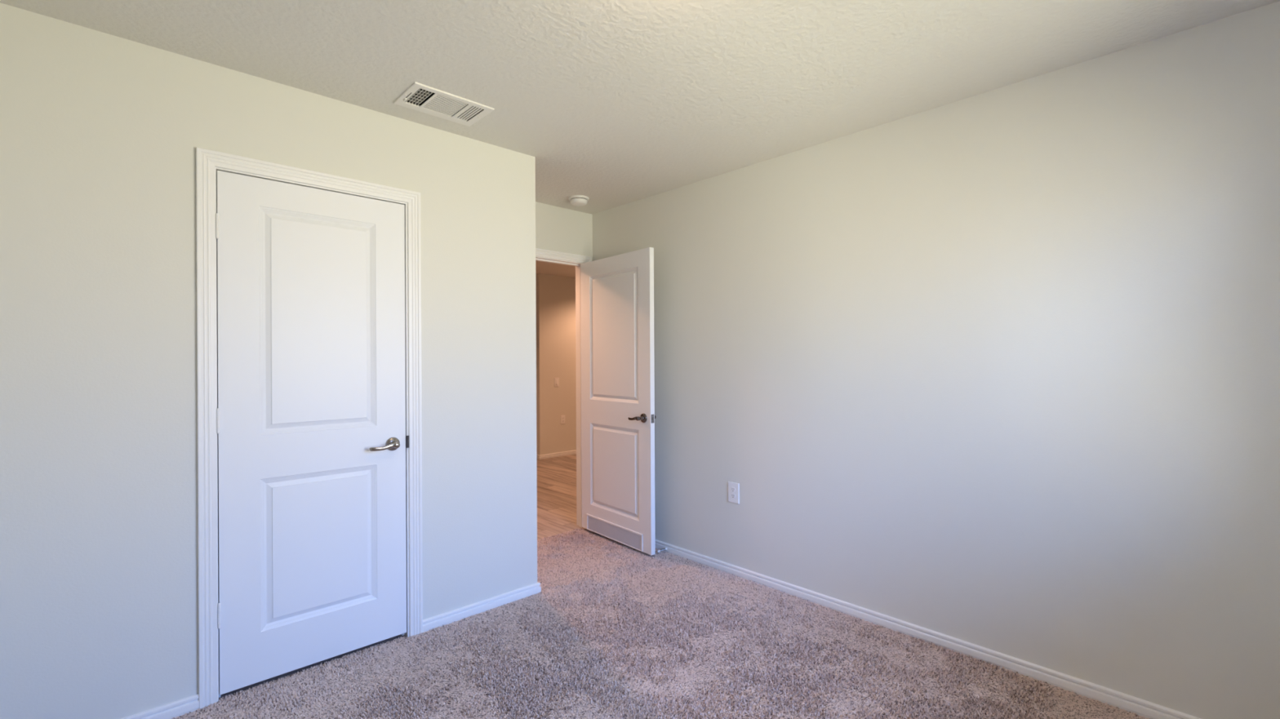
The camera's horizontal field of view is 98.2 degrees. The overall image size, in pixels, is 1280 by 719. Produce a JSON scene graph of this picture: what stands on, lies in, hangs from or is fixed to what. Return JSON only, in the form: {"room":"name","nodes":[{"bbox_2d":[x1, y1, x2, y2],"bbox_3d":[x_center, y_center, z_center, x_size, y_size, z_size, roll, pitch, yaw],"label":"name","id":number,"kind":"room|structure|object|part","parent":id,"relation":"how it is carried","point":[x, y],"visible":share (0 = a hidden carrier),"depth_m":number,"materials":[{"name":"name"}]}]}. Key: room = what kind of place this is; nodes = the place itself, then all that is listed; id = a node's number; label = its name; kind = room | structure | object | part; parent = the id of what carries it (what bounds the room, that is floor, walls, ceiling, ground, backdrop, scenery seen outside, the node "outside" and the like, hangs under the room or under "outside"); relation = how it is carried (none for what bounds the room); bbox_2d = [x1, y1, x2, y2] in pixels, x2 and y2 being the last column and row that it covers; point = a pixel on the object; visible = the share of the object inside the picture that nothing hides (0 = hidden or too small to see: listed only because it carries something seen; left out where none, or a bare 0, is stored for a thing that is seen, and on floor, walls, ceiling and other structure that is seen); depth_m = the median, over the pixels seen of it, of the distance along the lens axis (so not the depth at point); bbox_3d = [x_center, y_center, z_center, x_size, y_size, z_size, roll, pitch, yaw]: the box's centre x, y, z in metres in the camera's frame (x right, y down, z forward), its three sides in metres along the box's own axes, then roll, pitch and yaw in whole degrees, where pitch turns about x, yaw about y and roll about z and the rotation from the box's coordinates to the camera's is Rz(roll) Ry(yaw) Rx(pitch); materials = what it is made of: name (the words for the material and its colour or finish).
{"room":"empty bedroom","nodes":[
{"label":"empty bedroom","id":0,"kind":"room"},
{"bbox_2d":[0,2,537,718],"bbox_3d":[-1.438,0.102,2.381,2.246,2.570,0.114,0,0,-43],"label":"wall","id":1,"kind":"structure","parent":0,"point":[100,132],"depth_m":1.99,"materials":[{"name":"white paint"}]},
{"bbox_2d":[195,146,422,711],"bbox_3d":[-1.379,0.261,2.394,0.841,2.116,0.176,0,0,-43],"label":"door","id":2,"kind":"structure","parent":1,"relation":"in","point":[309,395],"depth_m":2.33,"materials":[{"name":"white paint"}]},
{"bbox_3d":[-1.158,0.392,2.524,0.146,0.063,0.063,0,0,-43],"label":"handle","id":3,"kind":"part","parent":2,"relation":"part of","materials":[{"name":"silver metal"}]},
{"bbox_3d":[-1.097,0.388,2.617,0.010,0.057,0.012,0,0,-43],"label":"strike plate","id":4,"kind":"part","parent":2,"relation":"part of","materials":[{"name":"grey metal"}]},
{"bbox_2d":[121,582,541,718],"bbox_3d":[-1.598,1.288,2.651,2.147,0.064,0.765,0,0,-43],"label":"baseboard","id":5,"kind":"structure","parent":1,"relation":"attached to","point":[179,708],"depth_m":2.72,"materials":[{"name":"white paint"}]},
{"bbox_2d":[535,273,576,455],"bbox_3d":[-1.212,0.102,9.032,2.563,2.570,2.400,0,0,-43],"label":"wall","id":6,"kind":"structure","parent":0,"point":[555,295],"depth_m":7.46,"materials":[{"name":"white paint"}]},
{"bbox_2d":[536,449,576,459],"bbox_3d":[-1.206,1.287,9.021,2.578,0.064,2.415,0,0,-43],"label":"baseboard","id":7,"kind":"structure","parent":6,"relation":"attached to","point":[570,452],"depth_m":7.44,"materials":[{"name":"white paint"}]},
{"bbox_2d":[554,377,559,386],"bbox_3d":[-1.117,0.305,7.461,0.075,0.120,0.014,0,0,-43],"label":"light switch","id":8,"kind":"object","parent":6,"relation":"attached to","point":[556,380],"visible":1,"depth_m":7.45,"materials":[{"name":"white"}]},
{"bbox_2d":[560,415,564,424],"bbox_3d":[-1.046,0.818,7.529,0.070,0.118,0.008,0,0,-43],"label":"wall outlet","id":9,"kind":"object","parent":6,"relation":"attached to","point":[562,417],"visible":1,"depth_m":7.52,"materials":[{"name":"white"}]},
{"bbox_2d":[535,201,592,261],"bbox_3d":[-0.175,0.096,4.605,7.134,2.570,0.114,0,0,-43],"label":"wall","id":10,"kind":"structure","parent":0,"point":[557,228],"depth_m":4.16,"materials":[{"name":"white paint"}]},
{"bbox_2d":[535,247,655,555],"bbox_3d":[-0.483,0.257,3.754,0.942,2.116,0.961,0,0,-43],"label":"door","id":11,"kind":"structure","parent":10,"relation":"in","point":[615,416],"depth_m":3.91,"materials":[{"name":"white paint"}]},
{"bbox_3d":[-0.718,0.258,4.002,0.942,2.116,0.017,0,0,-43],"label":"casing","id":12,"kind":"part","parent":11,"relation":"part of","materials":[{"name":"white paint"}]},
{"bbox_3d":[-0.808,0.259,4.097,0.942,2.116,0.017,0,0,-43],"label":"casing","id":13,"kind":"part","parent":11,"relation":"part of","materials":[{"name":"white paint"}]},
{"bbox_3d":[-0.193,1.225,3.945,0.006,0.116,0.656,0,0,-40],"label":"grille frame","id":14,"kind":"part","parent":11,"relation":"part of","materials":[{"name":"white paint"}]},
{"bbox_3d":[-0.025,0.389,3.693,0.063,0.063,0.146,0,0,-40],"label":"handle","id":15,"kind":"part","parent":11,"relation":"part of","materials":[{"name":"silver metal"}]},
{"bbox_2d":[0,0,1279,277],"bbox_3d":[-0.532,-1.187,5.073,7.400,0.100,9.500,0,0,-43],"label":"ceiling","id":16,"kind":"structure","parent":0,"point":[615,103],"depth_m":2.08,"materials":[{"name":"white paint"}]},
{"bbox_2d":[393,81,494,126],"bbox_3d":[-0.873,-1.177,2.475,0.357,0.114,0.247,0,0,-43],"label":"ceiling vent","id":17,"kind":"object","parent":16,"relation":"in","point":[420,97],"visible":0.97,"depth_m":2.47,"materials":[{"name":"white metal"}]},
{"bbox_2d":[568,195,589,206],"bbox_3d":[-0.431,-1.113,3.903,0.146,0.049,0.146,0,0,-43],"label":"smoke detector","id":18,"kind":"object","parent":16,"relation":"attached to","point":[575,200],"visible":1,"depth_m":3.86,"materials":[{"name":"white plastic"}]},
{"bbox_2d":[188,453,1132,718],"bbox_3d":[-0.519,1.355,5.073,7.400,0.096,9.500,0,0,-43],"label":"floor","id":19,"kind":"structure","parent":0,"point":[305,668],"depth_m":2.67,"materials":[{"name":"beige wood"}]},
{"bbox_2d":[172,527,1150,718],"bbox_3d":[-0.173,1.303,1.857,3.137,0.017,3.949,0,0,-43],"label":"carpet","id":20,"kind":"structure","parent":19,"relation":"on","point":[621,556],"depth_m":2.33,"materials":[{"name":"grey carpet"}]},
{"bbox_2d":[657,546,666,552],"bbox_3d":[0.147,1.282,3.725,0.081,0.022,0.022,0,0,-43],"label":"door stop","id":21,"kind":"object","parent":20,"relation":"on","point":[665,548],"visible":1,"depth_m":3.72,"materials":[{"name":"white rubber"}]},
{"bbox_2d":[592,0,1279,718],"bbox_3d":[1.056,0.090,2.920,0.114,2.570,4.026,0,0,-43],"label":"wall","id":22,"kind":"structure","parent":0,"point":[997,370],"depth_m":2.28,"materials":[{"name":"white paint"}]},
{"bbox_2d":[728,481,739,504],"bbox_3d":[0.565,0.806,3.354,0.008,0.123,0.080,0,0,-43],"label":"wall outlet","id":23,"kind":"object","parent":22,"relation":"attached to","point":[733,487],"visible":1,"depth_m":3.35,"materials":[{"name":"white plastic"}]},
{"bbox_2d":[730,487,735,492],"bbox_3d":[0.563,0.787,3.353,0.002,0.028,0.034,0,0,-43],"label":"socket","id":24,"kind":"object","parent":23,"relation":"attached to","point":[732,489],"depth_m":3.35,"materials":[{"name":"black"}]},
{"bbox_2d":[730,493,735,498],"bbox_3d":[0.563,0.826,3.353,0.002,0.028,0.034,0,0,-43],"label":"socket","id":25,"kind":"object","parent":23,"relation":"attached to","point":[732,495],"depth_m":3.35,"materials":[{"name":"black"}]},
{"bbox_2d":[655,539,1200,718],"bbox_3d":[0.976,1.276,2.917,0.015,0.064,3.912,0,0,-43],"label":"baseboard","id":26,"kind":"structure","parent":22,"relation":"attached to","point":[1118,700],"depth_m":2.45,"materials":[{"name":"white paint"}]}
]}

